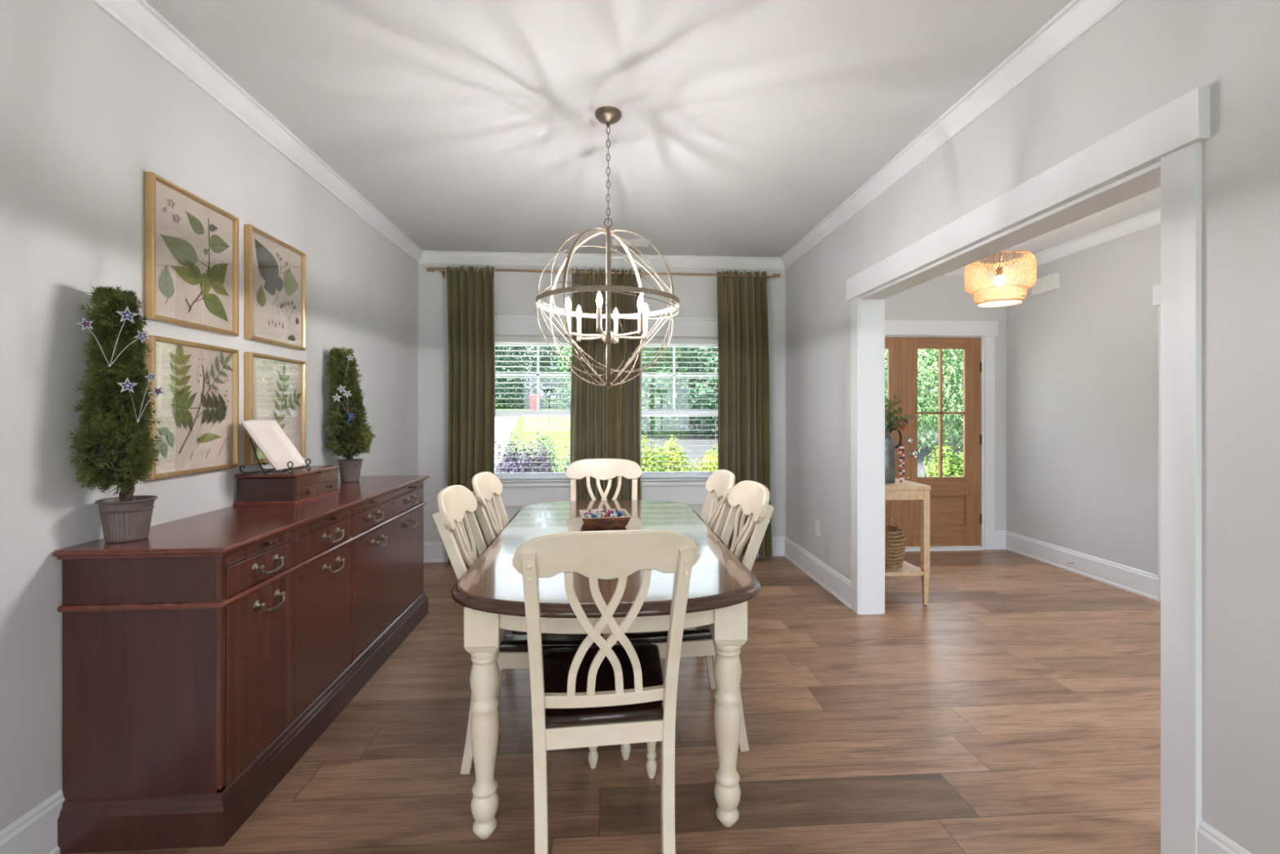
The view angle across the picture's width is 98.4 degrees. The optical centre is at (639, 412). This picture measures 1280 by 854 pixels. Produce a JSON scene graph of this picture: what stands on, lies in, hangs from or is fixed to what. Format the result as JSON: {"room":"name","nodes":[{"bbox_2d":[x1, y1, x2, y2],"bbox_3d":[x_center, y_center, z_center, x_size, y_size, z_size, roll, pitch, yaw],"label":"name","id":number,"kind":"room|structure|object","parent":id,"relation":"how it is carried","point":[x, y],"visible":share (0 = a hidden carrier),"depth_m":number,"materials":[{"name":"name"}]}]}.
{"room":"dining room","nodes":[
{"label":"dining room","id":0,"kind":"room"},
{"bbox_2d":[0,0,417,831],"bbox_3d":[-1.876,-0.050,2.107,0.150,2.760,5.650,0,0,-4],"label":"wall","id":1,"kind":"structure","parent":0,"point":[87,108],"depth_m":1.77,"materials":[{"name":"grey paint"}]},
{"bbox_2d":[0,788,65,853],"bbox_3d":[-1.790,1.241,2.113,0.022,0.178,5.650,0,0,-4],"label":"baseboard","id":2,"kind":"structure","parent":1,"relation":"attached to","point":[35,832],"depth_m":1.60,"materials":[{"name":"white paint"}]},
{"bbox_2d":[144,171,239,336],"bbox_3d":[-1.792,-0.607,2.233,0.030,0.530,0.474,0,0,-4],"label":"framed print","id":3,"kind":"object","parent":1,"relation":"attached to","point":[192,244],"visible":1,"depth_m":2.19,"materials":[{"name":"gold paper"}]},
{"bbox_2d":[144,334,239,479],"bbox_3d":[-1.792,-0.020,2.233,0.030,0.524,0.474,0,0,-4],"label":"framed print","id":4,"kind":"object","parent":1,"relation":"attached to","point":[198,408],"visible":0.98,"depth_m":2.22,"materials":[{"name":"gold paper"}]},
{"bbox_2d":[244,224,306,350],"bbox_3d":[-1.828,-0.607,2.788,0.030,0.530,0.474,0,0,-4],"label":"framed print","id":5,"kind":"object","parent":1,"relation":"attached to","point":[275,271],"visible":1,"depth_m":2.75,"materials":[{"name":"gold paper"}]},
{"bbox_2d":[244,351,306,465],"bbox_3d":[-1.828,-0.020,2.788,0.030,0.524,0.474,0,0,-4],"label":"framed print","id":6,"kind":"object","parent":1,"relation":"attached to","point":[275,387],"visible":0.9,"depth_m":2.76,"materials":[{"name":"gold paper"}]},
{"bbox_2d":[89,0,1127,270],"bbox_3d":[-0.130,-1.383,2.221,3.350,0.095,5.650,0,0,-4],"label":"trim","id":7,"kind":"structure","parent":1,"relation":"attached to","point":[139,18],"depth_m":2.67,"materials":[{"name":"white paint"}]},
{"bbox_2d":[417,263,785,542],"bbox_3d":[-0.319,-0.050,5.120,3.650,2.760,0.160,0,0,-4],"label":"wall","id":8,"kind":"structure","parent":0,"point":[515,293],"depth_m":4.99,"materials":[{"name":"grey paint"}]},
{"bbox_2d":[494,342,572,479],"bbox_3d":[-0.944,-0.035,5.104,1.110,1.330,0.070,0,0,-4],"label":"window","id":9,"kind":"structure","parent":8,"relation":"in","point":[500,476],"depth_m":5.08,"materials":[{"name":"white paint"}]},
{"bbox_2d":[494,336,572,482],"bbox_3d":[-0.940,-0.033,5.035,1.086,1.319,0.056,0,0,-4],"label":"window blind","id":10,"kind":"object","parent":9,"relation":"attached to","point":[497,339],"visible":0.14,"depth_m":5.02,"materials":[{"name":"white plastic"}]},
{"bbox_2d":[426,267,780,282],"bbox_3d":[-0.295,-1.240,4.978,3.148,0.065,0.123,0,0,-4],"label":"curtain rod","id":11,"kind":"object","parent":8,"relation":"attached to","point":[428,269],"visible":0.82,"depth_m":4.92,"materials":[{"name":"gold metal"}]},
{"bbox_2d":[446,265,495,564],"bbox_3d":[-1.479,0.013,4.851,0.423,2.605,0.140,0,0,-4],"label":"velvet curtain","id":12,"kind":"object","parent":11,"relation":"hanging from","point":[470,293],"visible":0.78,"depth_m":4.84,"materials":[{"name":"green fabric"}]},
{"bbox_2d":[570,267,641,500],"bbox_3d":[-0.297,0.013,4.936,0.652,2.606,0.133,0,0,-2],"label":"velvet curtain","id":13,"kind":"object","parent":11,"relation":"hanging from","point":[605,423],"visible":0.56,"depth_m":4.92,"materials":[{"name":"green fabric"}]},
{"bbox_2d":[716,269,773,559],"bbox_3d":[0.945,0.013,5.009,0.504,2.605,0.121,0,0,-4],"label":"velvet curtain","id":14,"kind":"object","parent":11,"relation":"hanging from","point":[744,375],"visible":0.8,"depth_m":5.01,"materials":[{"name":"green fabric"}]},
{"bbox_2d":[423,536,785,562],"bbox_3d":[-0.313,1.241,5.029,3.350,0.178,0.022,0,0,-4],"label":"baseboard","id":15,"kind":"structure","parent":8,"relation":"attached to","point":[433,552],"depth_m":4.93,"materials":[{"name":"white paint"}]},
{"bbox_2d":[494,335,718,506],"bbox_3d":[-0.304,0.069,5.051,2.640,1.542,0.120,0,0,-4],"label":"trim","id":16,"kind":"structure","parent":8,"relation":"attached to","point":[695,492],"depth_m":5.00,"materials":[{"name":"white paint"}]},
{"bbox_2d":[494,315,718,337],"bbox_3d":[-0.302,-0.121,5.019,2.640,1.502,0.045,0,0,-4],"label":"trim","id":17,"kind":"structure","parent":8,"relation":"attached to","point":[504,325],"depth_m":4.99,"materials":[{"name":"white paint"}]},
{"bbox_2d":[641,343,718,479],"bbox_3d":[0.323,-0.035,5.187,1.110,1.330,0.070,0,0,-4],"label":"window","id":18,"kind":"structure","parent":8,"relation":"in","point":[686,473],"depth_m":5.17,"materials":[{"name":"white paint"}]},
{"bbox_2d":[640,337,718,480],"bbox_3d":[0.328,-0.033,5.117,1.086,1.319,0.056,0,0,-4],"label":"window blind","id":19,"kind":"object","parent":18,"relation":"attached to","point":[654,340],"visible":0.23,"depth_m":5.10,"materials":[{"name":"white plastic"}]},
{"bbox_2d":[65,549,1160,853],"bbox_3d":[0.752,1.380,-0.001,10.500,0.100,10.700,0,0,-4],"label":"floor","id":20,"kind":"structure","parent":0,"point":[1016,710],"depth_m":2.19,"materials":[{"name":"wood"}]},
{"bbox_2d":[52,475,429,853],"bbox_3d":[-1.582,0.873,2.670,0.501,0.915,1.995,0,0,-4],"label":"sideboard","id":21,"kind":"object","parent":20,"relation":"on","point":[205,655],"visible":1,"depth_m":1.73,"materials":[{"name":"brown wood"}]},
{"bbox_2d":[65,284,164,542],"bbox_3d":[-1.686,0.000,1.774,0.239,0.829,0.252,0,0,-4],"label":"potted topiary","id":22,"kind":"object","parent":21,"relation":"on","point":[113,448],"visible":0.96,"depth_m":1.74,"materials":[{"name":"green plant"}]},
{"bbox_2d":[76,306,150,366],"bbox_3d":[-1.557,-0.227,1.661,0.082,0.182,0.182,0,0,16],"label":"pick","id":23,"kind":"object","parent":22,"relation":"attached to","point":[126,314],"visible":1,"depth_m":1.64,"materials":[{"name":"silver metal"}]},
{"bbox_2d":[94,495,157,542],"bbox_3d":[-1.681,0.347,1.809,0.152,0.134,0.152,0,0,-4],"label":"pot","id":24,"kind":"object","parent":22,"relation":"attached to","point":[124,518],"depth_m":1.77,"materials":[{"name":"grey ceramic"}]},
{"bbox_2d":[116,371,164,422],"bbox_3d":[-1.543,-0.052,1.708,0.049,0.164,0.209,0,0,-20],"label":"pick","id":25,"kind":"object","parent":22,"relation":"attached to","point":[126,384],"visible":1,"depth_m":1.73,"materials":[{"name":"silver metal"}]},
{"bbox_2d":[233,465,339,505],"bbox_3d":[-1.692,0.345,2.686,0.278,0.139,0.416,0,0,-4],"label":"wooden box","id":26,"kind":"object","parent":21,"relation":"on","point":[279,488],"visible":0.97,"depth_m":2.49,"materials":[{"name":"brown wood"}]},
{"bbox_2d":[239,437,311,474],"bbox_3d":[-1.684,0.194,2.556,0.234,0.164,0.156,0,0,-4],"label":"easel","id":27,"kind":"object","parent":26,"relation":"on","point":[270,470],"visible":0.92,"depth_m":2.48,"materials":[{"name":"black metal"}]},
{"bbox_2d":[240,419,306,469],"bbox_3d":[-1.687,0.142,2.556,0.160,0.224,0.256,0,0,-4],"label":"book","id":28,"kind":"object","parent":27,"relation":"on","point":[268,435],"visible":0.97,"depth_m":2.56,"materials":[{"name":"white paper"}]},
{"bbox_2d":[225,509,349,563],"bbox_3d":[-1.329,0.462,2.165,0.034,0.029,0.842,0,0,-4],"label":"drawer","id":29,"kind":"object","parent":21,"relation":"attached to","point":[242,554],"depth_m":2.05,"materials":[{"name":"brown wood"}]},
{"bbox_2d":[323,344,376,482],"bbox_3d":[-1.752,0.002,3.323,0.290,0.826,0.276,0,0,-4],"label":"potted topiary","id":30,"kind":"object","parent":21,"relation":"on","point":[348,439],"visible":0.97,"depth_m":3.27,"materials":[{"name":"green plant"}]},
{"bbox_2d":[332,385,353,423],"bbox_3d":[-1.622,-0.046,3.039,0.042,0.214,0.226,0,0,-4],"label":"pick","id":31,"kind":"object","parent":30,"relation":"attached to","point":[336,397],"visible":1,"depth_m":3.04,"materials":[{"name":"silver metal"}]},
{"bbox_2d":[345,354,354,376],"bbox_3d":[-1.695,-0.279,3.226,0.047,0.131,0.009,0,0,-34],"label":"pick","id":32,"kind":"object","parent":30,"relation":"attached to","point":[349,357],"visible":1,"depth_m":3.22,"materials":[{"name":"silver metal"}]},
{"bbox_2d":[336,458,363,482],"bbox_3d":[-1.751,0.347,3.333,0.144,0.134,0.144,0,0,-4],"label":"pot","id":33,"kind":"object","parent":30,"relation":"attached to","point":[349,469],"depth_m":3.29,"materials":[{"name":"grey ceramic"}]},
{"bbox_2d":[352,481,422,512],"bbox_3d":[-1.391,0.462,3.123,0.034,0.029,1.005,0,0,-4],"label":"drawer","id":34,"kind":"object","parent":21,"relation":"attached to","point":[369,504],"depth_m":3.02,"materials":[{"name":"brown wood"}]},
{"bbox_2d":[471,471,509,697],"bbox_3d":[-0.497,0.818,2.764,0.635,1.031,0.496,0,0,-4],"label":"dining chair","id":35,"kind":"object","parent":20,"relation":"on","point":[487,487],"visible":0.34,"depth_m":2.70,"materials":[{"name":"beige paint"}]},
{"bbox_2d":[431,484,603,773],"bbox_3d":[-0.473,0.818,2.247,0.635,1.031,0.496,0,0,-6],"label":"dining chair","id":36,"kind":"object","parent":20,"relation":"on","point":[455,503],"visible":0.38,"depth_m":2.06,"materials":[{"name":"beige paint"}]},
{"bbox_2d":[565,457,641,501],"bbox_3d":[-0.219,0.818,3.357,0.496,1.031,0.635,0,0,-4],"label":"dining chair","id":37,"kind":"object","parent":20,"relation":"on","point":[606,468],"visible":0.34,"depth_m":3.61,"materials":[{"name":"beige paint"}]},
{"bbox_2d":[450,499,760,839],"bbox_3d":[-0.152,0.943,2.566,1.034,0.775,1.960,0,0,-4],"label":"dining table","id":38,"kind":"object","parent":20,"relation":"on","point":[491,591],"visible":0.68,"depth_m":1.75,"materials":[{"name":"brown wood"}]},
{"bbox_2d":[578,508,631,528],"bbox_3d":[-0.177,0.526,2.744,0.238,0.056,0.245,0,0,-10],"label":"wooden bowl","id":39,"kind":"object","parent":38,"relation":"on","point":[610,522],"visible":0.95,"depth_m":2.64,"materials":[{"name":"brown wood"}]},
{"bbox_2d":[512,529,699,853],"bbox_3d":[-0.119,0.818,1.719,0.496,1.031,0.635,0,0,-8],"label":"dining chair","id":40,"kind":"object","parent":20,"relation":"on","point":[606,693],"visible":1,"depth_m":1.54,"materials":[{"name":"beige paint"}]},
{"bbox_2d":[613,469,735,688],"bbox_3d":[0.155,0.818,2.841,0.635,1.031,0.496,0,0,-4],"label":"dining chair","id":41,"kind":"object","parent":20,"relation":"on","point":[720,482],"visible":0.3,"depth_m":2.80,"materials":[{"name":"beige paint"}]},
{"bbox_2d":[616,480,774,759],"bbox_3d":[0.205,0.818,2.349,0.635,1.031,0.496,0,0,-5],"label":"dining chair","id":42,"kind":"object","parent":20,"relation":"on","point":[752,498],"visible":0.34,"depth_m":2.17,"materials":[{"name":"beige paint"}]},
{"bbox_2d":[884,477,931,606],"bbox_3d":[1.774,0.914,4.320,0.367,0.832,1.110,0,0,-4],"label":"console table","id":43,"kind":"object","parent":20,"relation":"on","point":[905,490],"visible":0.27,"depth_m":3.79,"materials":[{"name":"brown wood"}]},
{"bbox_2d":[884,427,902,483],"bbox_3d":[1.744,0.301,3.985,0.203,0.393,0.192,0,0,-30],"label":"metal pitcher","id":44,"kind":"object","parent":43,"relation":"on","point":[890,464],"visible":0.52,"depth_m":3.90,"materials":[{"name":"black metal"}]},
{"bbox_2d":[898,443,905,482],"bbox_3d":[1.864,0.356,3.932,0.046,0.279,0.027,0,0,-19],"label":"bead garland","id":45,"kind":"object","parent":44,"relation":"hanging from","point":[900,465],"visible":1,"depth_m":3.92,"materials":[{"name":"red paint"}]},
{"bbox_2d":[884,395,920,431],"bbox_3d":[1.783,0.013,3.992,0.394,0.286,0.464,0,0,-4],"label":"bunch","id":46,"kind":"object","parent":44,"relation":"in","point":[892,420],"visible":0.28,"depth_m":3.90,"materials":[{"name":"green plant"}]},
{"bbox_2d":[884,519,906,568],"bbox_3d":[1.770,0.920,3.984,0.277,0.341,0.277,0,0,-4],"label":"wicker basket","id":47,"kind":"object","parent":43,"relation":"on","point":[892,560],"visible":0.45,"depth_m":3.87,"materials":[{"name":"wicker"}]},
{"bbox_2d":[884,556,924,576],"bbox_3d":[1.774,1.103,4.320,0.327,0.025,1.080,0,0,-4],"label":"shelf","id":48,"kind":"object","parent":43,"relation":"attached to","point":[907,568],"depth_m":3.81,"materials":[{"name":"brown wood"}]},
{"bbox_2d":[144,0,1160,264],"bbox_3d":[0.753,-1.530,-0.026,10.900,0.200,11.050,0,0,-4],"label":"ceiling","id":49,"kind":"structure","parent":0,"point":[468,125],"depth_m":2.51,"materials":[{"name":"white paint"}]},
{"bbox_2d":[535,106,679,389],"bbox_3d":[-0.152,-0.770,2.636,0.679,1.317,0.680,0,0,-4],"label":"chandelier","id":50,"kind":"object","parent":49,"relation":"hanging from","point":[607,115],"visible":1,"depth_m":2.58,"materials":[{"name":"grey metal"}]},
{"bbox_2d":[610,239,651,246],"bbox_3d":[-0.081,-1.423,4.625,0.340,0.013,0.160,0,0,-4],"label":"ceiling vent","id":51,"kind":"object","parent":49,"relation":"in","point":[636,242],"visible":0.67,"depth_m":4.60,"materials":[{"name":"white plastic"}]},
{"bbox_2d":[964,250,1036,307],"bbox_3d":[2.623,-1.113,4.029,0.444,0.634,0.444,0,0,21],"label":"pendant lamp","id":52,"kind":"object","parent":49,"relation":"hanging from","point":[999,281],"visible":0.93,"depth_m":3.92,"materials":[{"name":"beige wicker"}]},
{"bbox_2d":[884,275,1006,530],"bbox_3d":[2.598,-0.050,5.420,2.210,2.760,0.160,0,0,-4],"label":"wall","id":53,"kind":"structure","parent":0,"point":[941,298],"depth_m":5.38,"materials":[{"name":"grey paint"}]},
{"bbox_2d":[884,337,905,546],"bbox_3d":[2.170,0.283,5.334,0.800,2.034,0.057,0,0,-4],"label":"door","id":54,"kind":"structure","parent":53,"relation":"in","point":[895,509],"depth_m":5.34,"materials":[{"name":"brown wood"}]},
{"bbox_2d":[884,320,998,551],"bbox_3d":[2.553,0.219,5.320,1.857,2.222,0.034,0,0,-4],"label":"trim","id":55,"kind":"structure","parent":53,"relation":"attached to","point":[988,329],"depth_m":5.37,"materials":[{"name":"white paint"}]},
{"bbox_2d":[905,337,982,546],"bbox_3d":[2.953,0.283,5.356,0.777,2.034,0.116,0,0,-4],"label":"door","id":56,"kind":"structure","parent":53,"relation":"in","point":[955,515],"depth_m":5.38,"materials":[{"name":"brown wood"}]},
{"bbox_2d":[995,530,1005,549],"bbox_3d":[3.522,1.241,5.390,0.130,0.178,0.022,0,0,-4],"label":"baseboard","id":57,"kind":"structure","parent":53,"relation":"attached to","point":[1000,535],"depth_m":5.38,"materials":[{"name":"white paint"}]},
{"bbox_2d":[785,0,1279,853],"bbox_3d":[1.617,-0.050,2.335,0.150,2.760,5.650,0,0,-4],"label":"wall","id":58,"kind":"structure","parent":0,"point":[1144,55],"depth_m":1.55,"materials":[{"name":"grey paint"}]},
{"bbox_2d":[783,536,850,608],"bbox_3d":[1.393,1.241,4.448,0.022,0.178,1.405,0,0,-4],"label":"baseboard","id":59,"kind":"structure","parent":58,"relation":"attached to","point":[829,579],"depth_m":4.29,"materials":[{"name":"white paint"}]},
{"bbox_2d":[815,520,819,536],"bbox_3d":[1.405,0.911,4.368,0.008,0.116,0.072,0,0,-4],"label":"wall outlet","id":60,"kind":"object","parent":58,"relation":"attached to","point":[817,522],"visible":1,"depth_m":4.36,"materials":[{"name":"white plastic"}]},
{"bbox_2d":[883,298,884,613],"bbox_3d":[1.687,0.210,2.672,0.037,2.240,2.246,0,0,-4],"label":"trim","id":61,"kind":"structure","parent":58,"relation":"attached to","point":[884,299],"depth_m":3.66,"materials":[{"name":"white paint"}]},
{"bbox_2d":[860,160,1160,614],"bbox_3d":[1.595,0.282,2.660,0.154,2.096,2.006,0,0,-4],"label":"trim","id":62,"kind":"structure","parent":58,"relation":"attached to","point":[1146,180],"depth_m":3.64,"materials":[{"name":"white paint"}]},
{"bbox_2d":[846,86,1210,853],"bbox_3d":[1.502,0.210,2.660,0.037,2.240,2.246,0,0,-4],"label":"trim","id":63,"kind":"structure","parent":58,"relation":"attached to","point":[1173,135],"depth_m":1.64,"materials":[{"name":"white paint"}]},
{"bbox_2d":[1196,819,1251,853],"bbox_3d":[1.648,1.241,0.537,0.022,0.178,2.057,0,0,-4],"label":"baseboard","id":64,"kind":"structure","parent":58,"relation":"attached to","point":[1210,840],"depth_m":1.52,"materials":[{"name":"white paint"}]},
{"bbox_2d":[1006,224,1160,574],"bbox_3d":[3.853,-0.050,2.236,0.120,2.760,6.360,0,0,-4],"label":"wall","id":65,"kind":"structure","parent":0,"point":[1082,354],"depth_m":4.49,"materials":[{"name":"grey paint"}]},
{"bbox_2d":[1031,272,1059,295],"bbox_3d":[3.594,-1.140,4.894,0.050,0.140,0.260,0,0,-4],"label":"door chime","id":66,"kind":"object","parent":65,"relation":"attached to","point":[1050,282],"visible":0.84,"depth_m":4.86,"materials":[{"name":"white plastic"}]},
{"bbox_2d":[942,207,1160,276],"bbox_3d":[2.744,-1.383,2.263,2.090,0.095,6.160,0,0,-4],"label":"trim","id":67,"kind":"structure","parent":65,"relation":"attached to","point":[1150,219],"depth_m":4.39,"materials":[{"name":"white paint"}]},
{"bbox_2d":[1005,530,1158,600],"bbox_3d":[3.624,1.241,4.656,0.022,0.178,1.500,0,0,-4],"label":"baseboard","id":68,"kind":"structure","parent":65,"relation":"attached to","point":[1140,582],"depth_m":4.47,"materials":[{"name":"white paint"}]},
{"bbox_2d":[1152,284,1160,601],"bbox_3d":[3.703,0.212,3.341,0.034,2.235,1.185,0,0,-4],"label":"trim","id":69,"kind":"structure","parent":65,"relation":"attached to","point":[1157,288],"depth_m":3.90,"materials":[{"name":"white paint"}]},
{"label":"outside","id":70,"kind":"structure","parent":0,"visible":0},
{"bbox_2d":[495,397,959,472],"bbox_3d":[4.339,0.025,10.304,70.000,3.310,100.000,0,0,-4],"label":"lawn","id":71,"kind":"structure","parent":70,"point":[554,429],"depth_m":20.07,"materials":[{"name":"green plant"}]},
{"bbox_2d":[495,346,537,403],"bbox_3d":[-10.516,-4.902,39.354,6.794,9.885,6.354,0,0,7],"label":"tree","id":72,"kind":"object","parent":71,"relation":"on","point":[498,346],"visible":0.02,"depth_m":39.16,"materials":[{"name":"green plant"}]},
{"bbox_2d":[494,431,562,472],"bbox_3d":[-1.485,0.975,7.009,0.965,1.456,0.854,0,0,6],"label":"shrub","id":73,"kind":"object","parent":71,"relation":"on","point":[540,461],"visible":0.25,"depth_m":6.90,"materials":[{"name":"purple plant"}]},
{"bbox_2d":[494,346,564,408],"bbox_3d":[-7.551,-3.553,33.270,5.630,7.376,5.764,0,0,-26],"label":"tree","id":74,"kind":"object","parent":71,"relation":"on","point":[500,348],"visible":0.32,"depth_m":32.43,"materials":[{"name":"green plant"}]},
{"bbox_2d":[528,394,541,408],"bbox_3d":[-5.542,-0.494,29.204,0.590,0.930,0.595,0,0,-4],"label":"bin","id":75,"kind":"object","parent":71,"relation":"on","point":[531,396],"visible":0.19,"depth_m":28.95,"materials":[{"name":"red plastic"}]},
{"bbox_2d":[524,346,571,407],"bbox_3d":[-4.289,-3.818,34.837,5.748,8.096,5.535,0,0,4],"label":"tree","id":76,"kind":"object","parent":71,"relation":"on","point":[548,384],"visible":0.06,"depth_m":33.95,"materials":[{"name":"green plant"}]},
{"bbox_2d":[545,346,572,408],"bbox_3d":[-2.403,-3.001,30.170,4.949,6.642,5.064,0,0,-31],"label":"tree","id":77,"kind":"object","parent":71,"relation":"on","point":[565,369],"visible":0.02,"depth_m":29.94,"materials":[{"name":"green plant"}]},
{"bbox_2d":[560,441,570,472],"bbox_3d":[-0.643,0.992,7.269,0.805,1.421,0.804,0,0,6],"label":"shrub","id":78,"kind":"object","parent":71,"relation":"on","point":[567,461],"visible":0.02,"depth_m":7.20,"materials":[{"name":"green plant"}]},
{"bbox_2d":[641,359,665,417],"bbox_3d":[-0.562,-2.145,25.608,4.583,5.927,4.337,0,0,12],"label":"tree","id":79,"kind":"object","parent":71,"relation":"on","point":[664,359],"visible":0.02,"depth_m":24.94,"materials":[{"name":"green plant"}]},
{"bbox_2d":[640,434,687,471],"bbox_3d":[0.226,0.989,7.041,0.811,1.426,0.804,0,0,-36],"label":"shrub","id":80,"kind":"object","parent":71,"relation":"on","point":[646,466],"visible":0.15,"depth_m":6.90,"materials":[{"name":"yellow plant"}]},
{"bbox_2d":[644,346,718,423],"bbox_3d":[2.111,-2.095,23.786,4.717,6.174,4.814,0,0,-35],"label":"tree","id":81,"kind":"object","parent":71,"relation":"on","point":[693,349],"visible":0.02,"depth_m":23.10,"materials":[{"name":"green plant"}]},
{"bbox_2d":[666,448,718,471],"bbox_3d":[0.674,1.072,6.755,0.887,1.262,0.692,0,0,5],"label":"shrub","id":82,"kind":"object","parent":71,"relation":"on","point":[681,469],"visible":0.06,"depth_m":6.74,"materials":[{"name":"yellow plant"}]},
{"bbox_2d":[702,443,718,470],"bbox_3d":[1.146,1.052,7.288,0.729,1.300,0.680,0,0,6],"label":"shrub","id":83,"kind":"object","parent":71,"relation":"on","point":[711,449],"visible":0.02,"depth_m":7.31,"materials":[{"name":"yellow plant"}]},
{"bbox_2d":[640,414,963,476],"bbox_3d":[11.439,0.447,25.398,25.864,2.215,30.800,0,0,-4],"label":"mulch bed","id":84,"kind":"object","parent":71,"relation":"on","point":[706,446],"visible":0.02,"depth_m":16.65,"materials":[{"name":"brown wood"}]},
{"bbox_2d":[640,346,701,436],"bbox_3d":[0.249,-1.497,19.526,4.015,5.614,4.106,0,0,-24],"label":"tree","id":85,"kind":"object","parent":84,"relation":"on","point":[645,420],"visible":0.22,"depth_m":18.82,"materials":[{"name":"green plant"}]},
{"bbox_2d":[644,355,698,408],"bbox_3d":[1.317,-3.092,30.153,5.524,6.999,5.087,0,0,-10],"label":"tree","id":86,"kind":"object","parent":84,"relation":"on","point":[683,355],"visible":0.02,"depth_m":29.41,"materials":[{"name":"green plant"}]},
{"bbox_2d":[675,347,718,438],"bbox_3d":[3.369,-1.262,18.870,4.235,5.351,4.060,0,0,29],"label":"tree","id":87,"kind":"object","parent":84,"relation":"on","point":[715,406],"visible":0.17,"depth_m":18.57,"materials":[{"name":"green plant"}]},
{"bbox_2d":[884,348,937,454],"bbox_3d":[5.883,-0.511,14.953,3.517,4.217,3.641,0,0,-4],"label":"tree","id":88,"kind":"object","parent":84,"relation":"on","point":[919,398],"visible":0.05,"depth_m":13.95,"materials":[{"name":"green plant"}]},
{"bbox_2d":[884,349,963,450],"bbox_3d":[9.140,-0.806,16.074,4.060,4.696,4.081,0,0,5],"label":"tree","id":89,"kind":"object","parent":84,"relation":"on","point":[957,357],"visible":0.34,"depth_m":15.94,"materials":[{"name":"green plant"}]},
{"bbox_2d":[921,349,963,421],"bbox_3d":[15.396,-2.428,25.085,5.521,6.781,5.904,0,0,-6],"label":"tree","id":90,"kind":"object","parent":84,"relation":"on","point":[961,403],"visible":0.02,"depth_m":25.11,"materials":[{"name":"green plant"}]},
{"bbox_2d":[884,349,963,424],"bbox_3d":[11.534,-2.069,23.615,5.150,6.074,5.187,0,0,-4],"label":"tree","id":91,"kind":"object","parent":71,"relation":"on","point":[925,377],"visible":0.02,"depth_m":22.72,"materials":[{"name":"green plant"}]},
{"bbox_2d":[920,440,963,476],"bbox_3d":[4.255,1.030,7.277,0.964,1.345,0.902,0,0,9],"label":"shrub","id":92,"kind":"object","parent":71,"relation":"on","point":[955,468],"visible":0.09,"depth_m":7.24,"materials":[{"name":"green plant"}]},
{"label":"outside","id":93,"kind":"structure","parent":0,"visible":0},
{"bbox_2d":[494,416,518,471],"bbox_3d":[-8.791,0.785,17.966,8.938,1.749,24.214,0,0,-10],"label":"driveway","id":94,"kind":"structure","parent":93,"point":[498,434],"depth_m":20.93,"materials":[{"name":"concrete"}]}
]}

